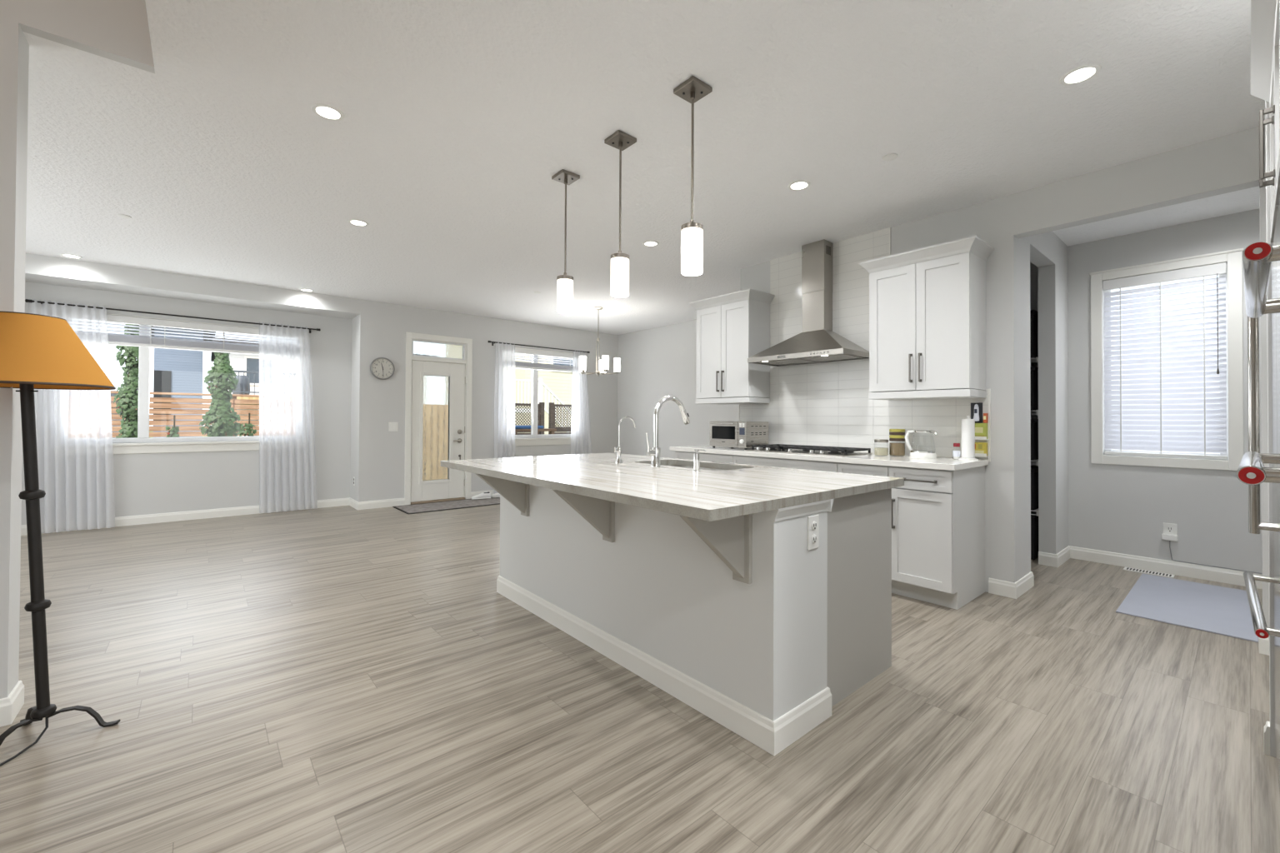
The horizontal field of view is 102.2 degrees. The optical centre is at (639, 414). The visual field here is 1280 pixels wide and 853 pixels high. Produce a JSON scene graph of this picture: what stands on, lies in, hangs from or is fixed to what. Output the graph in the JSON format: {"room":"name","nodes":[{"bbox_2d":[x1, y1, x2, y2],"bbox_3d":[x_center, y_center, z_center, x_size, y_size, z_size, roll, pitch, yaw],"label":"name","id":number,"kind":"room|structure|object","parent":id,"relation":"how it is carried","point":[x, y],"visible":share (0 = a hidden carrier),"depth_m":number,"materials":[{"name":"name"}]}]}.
{"room":"open-plan kitchen","nodes":[
{"label":"open-plan kitchen","id":0,"kind":"room"},
{"bbox_2d":[0,0,154,699],"bbox_3d":[-3.328,-0.332,1.469,2.822,3.100,0.165,1,-1,-40],"label":"wall","id":1,"kind":"structure","parent":0,"point":[14,47],"depth_m":2.10,"materials":[{"name":"white paint"}]},
{"bbox_2d":[0,680,24,727],"bbox_3d":[-3.481,1.164,1.331,2.439,0.105,0.193,1,-1,-40],"label":"baseboard","id":2,"kind":"structure","parent":1,"relation":"attached to","point":[10,707],"depth_m":2.06,"materials":[{"name":"white"}]},
{"bbox_2d":[25,253,360,319],"bbox_3d":[-5.159,-1.600,5.985,3.350,0.494,0.497,1,-1,-40],"label":"ceiling","id":3,"kind":"structure","parent":0,"point":[42,269],"depth_m":5.77,"materials":[{"name":"white paint"}]},
{"bbox_2d":[20,281,618,524],"bbox_3d":[-4.021,-0.131,7.048,9.190,2.800,0.657,1,-1,-40],"label":"wall","id":4,"kind":"structure","parent":0,"point":[377,454],"depth_m":7.04,"materials":[{"name":"white paint"}]},
{"bbox_2d":[25,299,320,333],"bbox_3d":[-5.298,-1.133,6.127,2.590,0.065,0.097,1,-1,-40],"label":"curtain rod","id":5,"kind":"object","parent":4,"relation":"attached to","point":[26,300],"visible":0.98,"depth_m":5.96,"materials":[{"name":"grey metal"}]},
{"bbox_2d":[28,298,114,533],"bbox_3d":[-6.008,0.024,5.477,0.650,2.416,0.101,1,-1,-39],"label":"sheer curtain","id":6,"kind":"object","parent":5,"relation":"hanging from","point":[74,432],"visible":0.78,"depth_m":5.50,"materials":[{"name":"white fabric"}]},
{"bbox_2d":[259,321,317,513],"bbox_3d":[-4.554,0.043,6.708,0.659,2.416,0.088,1,-1,-38],"label":"sheer curtain","id":7,"kind":"object","parent":5,"relation":"hanging from","point":[287,480],"visible":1,"depth_m":6.68,"materials":[{"name":"white fabric"}]},
{"bbox_2d":[106,313,259,454],"bbox_3d":[-5.343,-0.328,6.197,2.270,1.555,0.145,1,-1,-40],"label":"window","id":8,"kind":"structure","parent":4,"relation":"in","point":[153,445],"depth_m":5.95,"materials":[{"name":"white plastic"}]},
{"bbox_2d":[106,315,259,354],"bbox_3d":[-5.319,-0.918,6.179,2.130,0.345,0.067,1,-1,-40],"label":"window blind","id":9,"kind":"object","parent":8,"relation":"attached to","point":[113,338],"visible":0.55,"depth_m":6.09,"materials":[{"name":"white plastic"}]},
{"bbox_2d":[20,497,404,535],"bbox_3d":[-4.949,1.203,6.139,3.925,0.105,0.511,1,-1,-40],"label":"baseboard","id":10,"kind":"structure","parent":4,"relation":"attached to","point":[221,512],"depth_m":6.30,"materials":[{"name":"white wood"}]},
{"bbox_2d":[370,357,394,379],"bbox_3d":[-3.504,-0.624,7.034,0.310,0.310,0.038,1,-1,-40],"label":"wall clock","id":11,"kind":"object","parent":4,"relation":"attached to","point":[382,368],"visible":1,"depth_m":7.03,"materials":[{"name":"grey"}]},
{"bbox_2d":[388,422,398,431],"bbox_3d":[-3.404,0.171,7.132,0.120,0.125,0.011,1,-1,-40],"label":"light switch","id":12,"kind":"object","parent":4,"relation":"attached to","point":[392,427],"visible":1,"depth_m":7.13,"materials":[{"name":"white plastic"}]},
{"bbox_2d":[404,331,472,505],"bbox_3d":[-2.970,0.065,7.596,0.955,2.430,0.166,1,-1,-40],"label":"door frame","id":13,"kind":"structure","parent":4,"relation":"attached to","point":[467,362],"depth_m":7.50,"materials":[{"name":"white wood"}]},
{"bbox_2d":[410,497,465,504],"bbox_3d":[-2.970,1.264,7.574,0.776,0.030,0.170,1,-1,-40],"label":"threshold","id":14,"kind":"object","parent":4,"relation":"in","point":[457,498],"depth_m":7.50,"materials":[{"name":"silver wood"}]},
{"bbox_2d":[410,360,465,502],"bbox_3d":[-2.936,0.242,7.555,0.773,2.005,0.118,1,-1,-39],"label":"door","id":15,"kind":"structure","parent":4,"relation":"in","point":[437,388],"depth_m":7.54,"materials":[{"name":"white wood"}]},
{"bbox_2d":[411,339,464,359],"bbox_3d":[-2.959,-0.943,7.595,0.776,0.245,0.050,1,-1,-40],"label":"window","id":16,"kind":"structure","parent":4,"relation":"in","point":[420,347],"depth_m":7.58,"materials":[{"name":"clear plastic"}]},
{"bbox_2d":[487,340,589,353],"bbox_3d":[-1.637,-1.097,8.582,1.890,0.065,0.097,1,-1,-40],"label":"curtain rod","id":17,"kind":"object","parent":4,"relation":"attached to","point":[490,342],"visible":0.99,"depth_m":8.47,"materials":[{"name":"grey metal"}]},
{"bbox_2d":[494,341,514,494],"bbox_3d":[-2.119,0.071,8.129,0.370,2.411,0.080,1,-1,-43],"label":"sheer curtain","id":18,"kind":"object","parent":17,"relation":"hanging from","point":[504,398],"visible":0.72,"depth_m":8.11,"materials":[{"name":"white fabric"}]},
{"bbox_2d":[570,350,591,454],"bbox_3d":[-0.999,0.086,9.071,0.479,2.411,0.085,1,-1,-36],"label":"sheer curtain","id":19,"kind":"object","parent":17,"relation":"hanging from","point":[581,443],"visible":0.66,"depth_m":9.03,"materials":[{"name":"white fabric"}]},
{"bbox_2d":[515,347,573,445],"bbox_3d":[-1.655,-0.279,8.676,1.560,1.590,0.145,1,-1,-40],"label":"window","id":20,"kind":"structure","parent":4,"relation":"in","point":[533,439],"depth_m":8.61,"materials":[{"name":"white plastic"}]},
{"bbox_2d":[515,348,573,372],"bbox_3d":[-1.632,-0.891,8.658,1.420,0.335,0.067,1,-1,-40],"label":"window blind","id":21,"kind":"object","parent":20,"relation":"attached to","point":[522,365],"visible":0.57,"depth_m":8.65,"materials":[{"name":"white plastic"}]},
{"bbox_2d":[0,504,1279,852],"bbox_3d":[-0.402,1.305,2.763,9.190,0.120,11.743,1,-1,-40],"label":"floor","id":22,"kind":"structure","parent":0,"point":[342,679],"depth_m":2.05,"materials":[{"name":"laminate"}]},
{"bbox_2d":[0,310,119,766],"bbox_3d":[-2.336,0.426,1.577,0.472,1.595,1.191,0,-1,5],"label":"floor lamp","id":23,"kind":"object","parent":22,"relation":"on","point":[37,351],"visible":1,"depth_m":1.93,"materials":[{"name":"black metal"}]},
{"bbox_2d":[392,496,499,514],"bbox_3d":[-2.520,1.275,7.364,1.695,0.010,0.690,1,-1,-40],"label":"door mat","id":24,"kind":"object","parent":22,"relation":"on","point":[466,503],"visible":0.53,"depth_m":7.20,"materials":[{"name":"grey"}]},
{"bbox_2d":[471,491,490,499],"bbox_3d":[-2.382,1.222,7.758,0.275,0.104,0.098,1,-1,-26],"label":"sneaker","id":25,"kind":"object","parent":24,"relation":"on","point":[486,495],"visible":1,"depth_m":7.74,"materials":[{"name":"white"}]},
{"bbox_2d":[475,473,891,755],"bbox_3d":[0.025,0.802,2.996,1.380,0.895,2.316,1,-1,-40],"label":"kitchen island","id":26,"kind":"object","parent":22,"relation":"on","point":[761,633],"visible":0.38,"depth_m":2.28,"materials":[{"name":"white paint"}]},
{"bbox_2d":[440,452,904,521],"bbox_3d":[-0.018,0.336,3.047,1.443,0.037,2.447,1,-1,-40],"label":"island countertop","id":27,"kind":"structure","parent":26,"relation":"on","point":[741,489],"depth_m":2.43,"materials":[{"name":"stone"}]},
{"bbox_2d":[614,415,636,463],"bbox_3d":[-0.097,0.166,3.419,0.185,0.310,0.048,1,-1,-40],"label":"filter faucet","id":28,"kind":"object","parent":27,"relation":"on","point":[618,450],"visible":1,"depth_m":3.38,"materials":[{"name":"silver metal"}]},
{"bbox_2d":[645,395,689,467],"bbox_3d":[0.178,0.101,3.228,0.368,0.439,0.060,1,-1,-40],"label":"faucet","id":29,"kind":"object","parent":27,"relation":"on","point":[655,452],"visible":1,"depth_m":3.15,"materials":[{"name":"silver metal"}]},
{"bbox_2d":[663,465,725,470],"bbox_3d":[0.331,0.460,3.315,0.415,0.199,0.810,1,-1,-40],"label":"undermount sink","id":30,"kind":"object","parent":27,"relation":"in","point":[687,467],"visible":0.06,"depth_m":3.58,"materials":[{"name":"silver metal"}]},
{"bbox_2d":[692,449,705,471],"bbox_3d":[0.333,0.257,2.885,0.096,0.122,0.048,1,-1,-40],"label":"soap dispenser","id":31,"kind":"object","parent":27,"relation":"on","point":[696,456],"visible":1,"depth_m":2.86,"materials":[{"name":"silver metal"}]},
{"bbox_2d":[807,515,819,550],"bbox_3d":[0.695,0.472,2.067,0.076,0.133,0.011,1,-1,-40],"label":"wall outlet","id":32,"kind":"object","parent":26,"relation":"attached to","point":[812,521],"visible":1,"depth_m":2.06,"materials":[{"name":"white plastic"}]},
{"bbox_2d":[675,450,734,463],"bbox_3d":[0.821,0.821,5.120,0.670,0.905,0.750,1,-1,-40],"label":"base cabinet","id":33,"kind":"object","parent":22,"relation":"on","point":[680,455],"visible":0.02,"depth_m":4.87,"materials":[{"name":"white wood"}]},
{"bbox_2d":[733,455,838,472],"bbox_3d":[1.387,0.818,4.453,0.670,0.905,1.000,1,-1,-40],"label":"base cabinet","id":34,"kind":"object","parent":22,"relation":"on","point":[757,461],"visible":0.02,"depth_m":4.21,"materials":[{"name":"white"}]},
{"bbox_2d":[837,462,894,593],"bbox_3d":[1.833,0.815,3.927,0.670,0.905,0.378,1,-1,-40],"label":"base cabinet","id":35,"kind":"object","parent":22,"relation":"on","point":[862,469],"visible":0.09,"depth_m":3.72,"materials":[{"name":"white wood"}]},
{"bbox_2d":[888,465,984,609],"bbox_3d":[2.085,0.813,3.631,0.670,0.905,0.400,1,-1,-40],"label":"base cabinet","id":36,"kind":"object","parent":22,"relation":"on","point":[938,516],"visible":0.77,"depth_m":3.44,"materials":[{"name":"white wood"}]},
{"bbox_2d":[669,445,988,470],"bbox_3d":[1.390,0.345,4.457,0.655,0.040,2.600,1,-1,-40],"label":"countertop","id":37,"kind":"structure","parent":36,"relation":"on","point":[937,463],"depth_m":3.81,"materials":[{"name":"white stone"}]},
{"bbox_2d":[709,421,768,449],"bbox_3d":[0.943,0.199,4.992,0.377,0.259,0.449,1,-1,-40],"label":"microwave","id":38,"kind":"object","parent":37,"relation":"on","point":[728,434],"visible":0.98,"depth_m":4.85,"materials":[{"name":"silver metal"}]},
{"bbox_2d":[744,444,872,456],"bbox_3d":[1.419,0.302,4.427,0.500,0.046,0.925,1,-1,-40],"label":"gas cooktop","id":39,"kind":"object","parent":37,"relation":"in","point":[782,448],"visible":1,"depth_m":4.30,"materials":[{"name":"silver metal"}]},
{"bbox_2d":[874,439,888,455],"bbox_3d":[1.889,0.260,4.045,0.104,0.127,0.104,1,-1,-40],"label":"storage jar","id":40,"kind":"object","parent":37,"relation":"on","point":[877,451],"visible":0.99,"depth_m":4.01,"materials":[{"name":"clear glass"}]},
{"bbox_2d":[889,429,904,455],"bbox_3d":[2.006,0.220,4.031,0.116,0.209,0.116,1,-1,-40],"label":"storage jar","id":41,"kind":"object","parent":37,"relation":"on","point":[895,448],"visible":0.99,"depth_m":3.99,"materials":[{"name":"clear glass"}]},
{"bbox_2d":[905,430,937,458],"bbox_3d":[2.109,0.219,3.863,0.184,0.207,0.184,0,-1,5],"label":"glass kettle","id":42,"kind":"object","parent":37,"relation":"on","point":[914,453],"visible":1,"depth_m":3.81,"materials":[{"name":"clear plastic"}]},
{"bbox_2d":[952,443,960,459],"bbox_3d":[2.264,0.264,3.695,0.047,0.116,0.047,1,-1,-40],"label":"shaker bottle","id":43,"kind":"object","parent":37,"relation":"on","point":[956,454],"visible":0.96,"depth_m":3.68,"materials":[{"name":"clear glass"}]},
{"bbox_2d":[958,415,978,460],"bbox_3d":[2.317,0.164,3.650,0.120,0.315,0.120,1,-1,-40],"label":"paper towel roll","id":44,"kind":"object","parent":37,"relation":"on","point":[967,425],"visible":1,"depth_m":3.62,"materials":[{"name":"white paper"}]},
{"bbox_2d":[1030,511,1038,559],"bbox_3d":[2.932,1.087,5.415,0.360,0.400,2.050,1,-1,-40],"label":"crate","id":45,"kind":"object","parent":22,"relation":"on","point":[1034,519],"visible":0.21,"depth_m":4.55,"materials":[{"name":"black"}]},
{"bbox_2d":[1122,567,1174,578],"bbox_3d":[4.110,1.278,4.178,0.110,0.006,0.290,1,-1,-40],"label":"floor vent","id":46,"kind":"object","parent":22,"relation":"in","point":[1135,570],"visible":1,"depth_m":4.16,"materials":[{"name":"white plastic"}]},
{"bbox_2d":[1115,574,1258,642],"bbox_3d":[3.716,1.268,3.492,1.270,0.009,0.585,1,-1,-40],"label":"rug","id":47,"kind":"object","parent":22,"relation":"on","point":[1206,607],"visible":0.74,"depth_m":3.40,"materials":[{"name":"grey fabric"}]},
{"bbox_2d":[1243,195,1279,795],"bbox_3d":[2.163,0.333,1.321,0.955,1.820,0.813,1,-1,-40],"label":"refrigerator","id":48,"kind":"object","parent":22,"relation":"on","point":[1261,629],"visible":0.81,"depth_m":1.56,"materials":[{"name":"silver metal"}]},
{"bbox_2d":[1236,241,1279,484],"bbox_3d":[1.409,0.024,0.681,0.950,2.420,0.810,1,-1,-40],"label":"handle","id":49,"kind":"object","parent":48,"relation":"attached to","point":[1257,257],"visible":1,"depth_m":0.76,"materials":[{"name":"silver metal"}]},
{"bbox_2d":[1264,100,1276,757],"bbox_3d":[2.573,0.018,1.640,0.062,2.462,0.766,1,-1,-40],"label":"end panel","id":50,"kind":"object","parent":22,"relation":"on","point":[1269,737],"visible":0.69,"depth_m":1.90,"materials":[{"name":"white"}]},
{"bbox_2d":[22,0,1265,334],"bbox_3d":[-0.194,-1.706,2.565,9.190,0.300,11.146,1,-1,-40],"label":"ceiling","id":51,"kind":"structure","parent":0,"point":[457,124],"depth_m":2.81,"materials":[{"name":"white paint"}]},
{"bbox_2d":[311,103,344,120],"bbox_3d":[-1.610,-1.559,2.669,0.148,0.006,0.148,1,-1,-40],"label":"recessed light","id":52,"kind":"object","parent":51,"relation":"in","point":[327,112],"visible":1,"depth_m":2.66,"materials":[{"name":"white plastic"}]},
{"bbox_2d":[348,219,368,226],"bbox_3d":[-2.276,-1.547,4.176,0.148,0.006,0.148,1,-1,-40],"label":"recessed light","id":53,"kind":"object","parent":51,"relation":"in","point":[354,222],"visible":1,"depth_m":4.17,"materials":[{"name":"white plastic"}]},
{"bbox_2d":[551,169,579,313],"bbox_3d":[-0.483,-1.107,3.350,0.132,0.885,0.132,1,-1,-40],"label":"pendant light","id":54,"kind":"object","parent":51,"relation":"hanging from","point":[565,282],"visible":1,"depth_m":3.32,"materials":[{"name":"white glass"}]},
{"bbox_2d":[579,306,620,376],"bbox_3d":[-0.602,-1.024,7.292,0.598,0.975,0.612,1,-1,-40],"label":"chandelier","id":55,"kind":"object","parent":51,"relation":"hanging from","point":[603,364],"visible":1,"depth_m":7.28,"materials":[{"name":"white glass"}]},
{"bbox_2d":[604,130,636,297],"bbox_3d":[-0.111,-1.110,2.907,0.132,0.885,0.132,1,-1,-40],"label":"pendant light","id":56,"kind":"object","parent":51,"relation":"hanging from","point":[620,140],"visible":1,"depth_m":2.87,"materials":[{"name":"white glass"}]},
{"bbox_2d":[642,240,659,246],"bbox_3d":[0.097,-1.531,4.638,0.148,0.006,0.148,1,-1,-40],"label":"recessed light","id":57,"kind":"object","parent":51,"relation":"in","point":[647,243],"visible":1,"depth_m":4.63,"materials":[{"name":"white plastic"}]},
{"bbox_2d":[673,75,712,275],"bbox_3d":[0.249,-1.112,2.459,0.132,0.885,0.132,1,-1,-40],"label":"pendant light","id":58,"kind":"object","parent":51,"relation":"hanging from","point":[692,89],"visible":1,"depth_m":2.43,"materials":[{"name":"white glass"}]},
{"bbox_2d":[787,180,810,190],"bbox_3d":[1.070,-1.538,3.474,0.148,0.006,0.148,1,-1,-40],"label":"recessed light","id":59,"kind":"object","parent":51,"relation":"in","point":[798,185],"visible":1,"depth_m":3.47,"materials":[{"name":"white plastic"}]},
{"bbox_2d":[882,153,897,160],"bbox_3d":[1.497,-1.539,3.095,0.084,0.008,0.084,1,-1,-40],"label":"sprinkler cover","id":60,"kind":"object","parent":51,"relation":"attached to","point":[890,157],"visible":1,"depth_m":3.08,"materials":[{"name":"white plastic"}]},
{"bbox_2d":[1059,63,1101,85],"bbox_3d":[2.002,-1.544,2.352,0.148,0.006,0.148,1,-1,-40],"label":"recessed light","id":61,"kind":"object","parent":51,"relation":"in","point":[1080,74],"visible":1,"depth_m":2.35,"materials":[{"name":"white plastic"}]},
{"bbox_2d":[617,208,1262,574],"bbox_3d":[2.439,-0.105,6.431,0.160,2.800,8.646,1,-1,-40],"label":"wall","id":62,"kind":"structure","parent":0,"point":[1123,509],"depth_m":4.44,"materials":[{"name":"white paint"}]},
{"bbox_2d":[1030,357,1038,362],"bbox_3d":[2.930,-0.470,5.436,0.386,0.045,2.135,1,-1,-40],"label":"wire shelf","id":63,"kind":"object","parent":62,"relation":"attached to","point":[1032,360],"visible":0.17,"depth_m":4.54,"materials":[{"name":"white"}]},
{"bbox_2d":[1030,310,1038,358],"bbox_3d":[2.940,-0.701,5.432,0.360,0.424,2.050,1,-1,-40],"label":"crate","id":64,"kind":"object","parent":63,"relation":"on","point":[1033,313],"visible":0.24,"depth_m":4.56,"materials":[{"name":"black"}]},
{"bbox_2d":[1030,460,1038,465],"bbox_3d":[2.926,0.430,5.428,0.386,0.045,2.135,1,-1,-40],"label":"wire shelf","id":65,"kind":"object","parent":62,"relation":"attached to","point":[1037,461],"visible":0.14,"depth_m":4.51,"materials":[{"name":"white metal"}]},
{"bbox_2d":[1030,419,1038,460],"bbox_3d":[2.936,0.229,5.423,0.360,0.364,2.050,1,-1,-40],"label":"crate","id":66,"kind":"object","parent":65,"relation":"on","point":[1034,422],"visible":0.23,"depth_m":4.55,"materials":[{"name":"black"}]},
{"bbox_2d":[1030,508,1038,516],"bbox_3d":[2.924,0.870,5.423,0.386,0.045,2.135,1,-1,-40],"label":"wire shelf","id":67,"kind":"object","parent":62,"relation":"attached to","point":[1036,510],"visible":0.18,"depth_m":4.53,"materials":[{"name":"white metal"}]},
{"bbox_2d":[1030,466,1038,510],"bbox_3d":[2.934,0.669,5.419,0.360,0.364,2.050,1,-1,-40],"label":"crate","id":68,"kind":"object","parent":67,"relation":"on","point":[1034,470],"visible":0.19,"depth_m":4.55,"materials":[{"name":"black"}]},
{"bbox_2d":[1089,248,1243,470],"bbox_3d":[4.274,-0.406,4.231,0.156,1.666,0.877,1,-1,-40],"label":"window","id":69,"kind":"structure","parent":62,"relation":"in","point":[1234,346],"depth_m":4.04,"materials":[{"name":"white wood"}]},
{"bbox_2d":[1102,262,1227,459],"bbox_3d":[4.244,-0.404,4.206,0.066,1.500,0.707,1,-1,-40],"label":"window blind","id":70,"kind":"object","parent":69,"relation":"attached to","point":[1127,417],"visible":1,"depth_m":4.18,"materials":[{"name":"white plastic"}]},
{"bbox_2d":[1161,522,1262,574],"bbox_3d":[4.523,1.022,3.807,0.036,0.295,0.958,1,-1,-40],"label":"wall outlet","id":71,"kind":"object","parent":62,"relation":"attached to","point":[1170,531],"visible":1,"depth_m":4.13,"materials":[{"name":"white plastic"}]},
{"bbox_3d":[2.928,-0.010,5.432,0.386,0.045,2.135,1,-1,-40],"label":"wire shelf","id":72,"kind":"object","parent":62,"relation":"attached to","visible":0},
{"bbox_2d":[1030,366,1038,410],"bbox_3d":[2.938,-0.221,5.428,0.360,0.384,2.050,1,-1,-40],"label":"crate","id":73,"kind":"object","parent":72,"relation":"on","point":[1034,371],"visible":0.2,"depth_m":4.56,"materials":[{"name":"black"}]},
{"bbox_2d":[740,125,1269,627],"bbox_3d":[3.045,-0.123,4.314,1.656,2.800,4.235,1,-1,-40],"label":"wall","id":74,"kind":"structure","parent":0,"point":[992,221],"depth_m":3.58,"materials":[{"name":"white paint"}]},
{"bbox_2d":[689,288,774,404],"bbox_3d":[0.916,-0.640,5.235,0.389,1.060,0.784,1,-1,-40],"label":"upper cabinet","id":75,"kind":"object","parent":74,"relation":"attached to","point":[732,327],"visible":1,"depth_m":5.06,"materials":[{"name":"white wood"}]},
{"bbox_2d":[747,239,869,366],"bbox_3d":[1.464,-0.999,4.528,0.477,1.059,0.925,1,-1,-40],"label":"range hood","id":76,"kind":"object","parent":74,"relation":"attached to","point":[817,342],"visible":1,"depth_m":4.54,"materials":[{"name":"silver metal"}]},
{"bbox_2d":[739,227,988,459],"bbox_3d":[1.765,-0.592,4.543,0.009,1.870,2.235,1,-1,-40],"label":"tile","id":77,"kind":"structure","parent":74,"relation":"attached to","point":[828,403],"depth_m":4.52,"materials":[{"name":"white tile"}]},
{"bbox_2d":[969,418,989,458],"bbox_3d":[2.420,0.170,3.711,0.052,0.285,0.134,1,-1,-40],"label":"rack","id":78,"kind":"object","parent":77,"relation":"attached to","point":[977,439],"visible":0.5,"depth_m":3.68,"materials":[{"name":"white plastic"}]},
{"bbox_2d":[975,423,987,439],"bbox_3d":[2.420,0.120,3.708,0.037,0.114,0.122,1,-1,-40],"label":"packet","id":79,"kind":"object","parent":78,"relation":"on","point":[981,429],"visible":0.57,"depth_m":3.67,"materials":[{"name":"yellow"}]},
{"bbox_2d":[970,402,982,423],"bbox_3d":[2.402,-0.010,3.691,0.038,0.144,0.074,1,-1,-40],"label":"package","id":80,"kind":"object","parent":79,"relation":"on","point":[976,408],"visible":0.93,"depth_m":3.68,"materials":[{"name":"black"}]},
{"bbox_2d":[975,442,987,455],"bbox_3d":[2.419,0.249,3.707,0.037,0.094,0.122,1,-1,-40],"label":"packet","id":81,"kind":"object","parent":78,"relation":"in","point":[980,447],"visible":0.59,"depth_m":3.67,"materials":[{"name":"yellow"}]},
{"bbox_2d":[738,227,990,461],"bbox_3d":[1.766,-0.592,4.539,0.013,1.870,2.253,1,-1,-40],"label":"trim","id":82,"kind":"structure","parent":74,"relation":"attached to","point":[989,390],"depth_m":3.67,"materials":[{"name":"white wood"}]},
{"bbox_2d":[859,235,994,400],"bbox_3d":[2.106,-0.647,3.833,0.389,1.060,0.791,1,-1,-40],"label":"upper cabinet","id":83,"kind":"object","parent":74,"relation":"attached to","point":[927,305],"visible":1,"depth_m":3.68,"materials":[{"name":"white wood"}]},
{"bbox_2d":[1038,545,1262,589],"bbox_3d":[4.221,1.225,3.818,0.479,0.105,1.968,1,-1,-40],"label":"baseboard","id":84,"kind":"structure","parent":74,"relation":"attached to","point":[1203,572],"depth_m":4.24,"materials":[{"name":"white wood"}]},
{"bbox_2d":[1258,636,1269,655],"bbox_3d":[3.569,1.209,2.479,0.134,0.105,0.770,1,-1,-40],"label":"baseboard","id":85,"kind":"structure","parent":74,"relation":"attached to","point":[1263,644],"depth_m":2.72,"materials":[{"name":"white wood"}]},
{"bbox_2d":[1018,231,1068,579],"bbox_3d":[3.226,-0.123,4.194,1.536,2.800,0.119,1,-1,-40],"label":"wall","id":86,"kind":"structure","parent":0,"point":[1046,251],"depth_m":4.38,"materials":[{"name":"white paint"}]},
{"bbox_2d":[988,571,1034,599],"bbox_3d":[2.695,1.217,3.748,0.444,0.105,0.165,1,-1,-40],"label":"baseboard","id":87,"kind":"structure","parent":86,"relation":"attached to","point":[1007,589],"depth_m":3.62,"materials":[{"name":"white wood"}]},
{"bbox_3d":[4.037,-0.154,0.687,5.140,2.800,2.620,1,-1,-40],"label":"wall","id":88,"kind":"structure","parent":0,"visible":0},
{"bbox_2d":[1250,0,1279,242],"bbox_3d":[2.166,-0.925,1.314,0.995,0.587,0.788,1,-1,-40],"label":"upper cabinet","id":89,"kind":"object","parent":88,"relation":"attached to","point":[1265,14],"visible":1,"depth_m":1.58,"materials":[{"name":"white wood"}]},
{"label":"outside","id":90,"kind":"structure","parent":0,"visible":0},
{"bbox_3d":[-31.800,1.681,37.430,120.000,0.200,81.757,1,-1,-40],"label":"ground","id":91,"kind":"structure","parent":90,"visible":0},
{"bbox_2d":[113,323,149,438],"bbox_3d":[-7.383,-0.167,7.510,0.486,3.152,0.356,1,-1,-36],"label":"tree","id":92,"kind":"object","parent":91,"relation":"on","point":[127,394],"visible":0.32,"depth_m":7.44,"materials":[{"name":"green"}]},
{"bbox_2d":[165,415,179,437],"bbox_3d":[-7.790,0.718,8.613,0.523,1.404,0.364,1,-1,-23],"label":"climbing vine","id":93,"kind":"object","parent":91,"relation":"on","point":[174,431],"visible":0.13,"depth_m":8.59,"materials":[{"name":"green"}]},
{"bbox_2d":[150,325,215,437],"bbox_3d":[-22.575,-1.966,25.446,2.480,6.950,8.900,1,-1,-40],"label":"house","id":94,"kind":"structure","parent":91,"relation":"on","point":[178,371],"depth_m":22.39,"materials":[{"name":"blue"}]},
{"bbox_2d":[110,390,259,437],"bbox_3d":[-9.462,0.500,9.066,7.410,1.825,0.154,1,-1,-40],"label":"fence","id":95,"kind":"object","parent":91,"relation":"on","point":[234,402],"visible":0.03,"depth_m":9.74,"materials":[{"name":"brown wood"}]},
{"bbox_2d":[199,332,240,436],"bbox_3d":[-6.611,0.054,8.172,0.626,2.732,0.457,1,-1,-43],"label":"tree","id":96,"kind":"object","parent":91,"relation":"on","point":[222,372],"visible":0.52,"depth_m":8.09,"materials":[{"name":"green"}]},
{"bbox_2d":[210,337,259,436],"bbox_3d":[-15.924,-0.930,25.840,8.450,4.950,8.800,1,-1,-40],"label":"house","id":97,"kind":"structure","parent":91,"relation":"on","point":[239,362],"depth_m":20.74,"materials":[{"name":"white"}]},
{"bbox_2d":[227,370,259,404],"bbox_3d":[-12.739,0.091,19.291,4.450,2.810,5.900,1,-1,-40],"label":"deck","id":98,"kind":"object","parent":91,"relation":"on","point":[235,371],"visible":0.06,"depth_m":15.99,"materials":[{"name":"grey"}]},
{"bbox_2d":[233,375,249,394],"bbox_3d":[-12.539,-0.912,16.251,0.460,0.620,0.453,1,-1,-40],"label":"barbecue","id":99,"kind":"object","parent":98,"relation":"on","point":[241,377],"visible":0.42,"depth_m":16.11,"materials":[{"name":"grey metal"}]},
{"bbox_2d":[236,413,256,436],"bbox_3d":[-6.858,0.702,9.003,0.365,1.454,0.346,0,-1,-3],"label":"climbing vine","id":100,"kind":"object","parent":91,"relation":"on","point":[247,427],"visible":0.19,"depth_m":8.97,"materials":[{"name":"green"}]},
{"bbox_2d":[515,428,556,434],"bbox_3d":[-2.409,0.885,10.937,1.000,1.160,0.800,1,-1,-40],"label":"patio table","id":101,"kind":"object","parent":91,"relation":"on","point":[552,431],"visible":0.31,"depth_m":10.73,"materials":[{"name":"brown wood"}]},
{"bbox_2d":[515,378,570,432],"bbox_3d":[-3.923,0.172,17.559,2.850,2.700,1.950,1,-1,-40],"label":"stair railing","id":102,"kind":"object","parent":91,"relation":"on","point":[541,383],"visible":0.38,"depth_m":16.86,"materials":[{"name":"white wood"}]},
{"bbox_2d":[515,402,571,434],"bbox_3d":[-1.946,0.598,13.562,3.900,1.790,0.100,1,-1,-40],"label":"lattice fence","id":103,"kind":"object","parent":91,"relation":"on","point":[552,406],"visible":0.24,"depth_m":13.24,"materials":[{"name":"brown wood"}]},
{"bbox_2d":[515,353,573,434],"bbox_3d":[-4.068,-2.740,24.110,7.850,8.650,8.800,1,-1,-40],"label":"house","id":104,"kind":"structure","parent":91,"relation":"on","point":[560,383],"depth_m":19.37,"materials":[{"name":"beige"}]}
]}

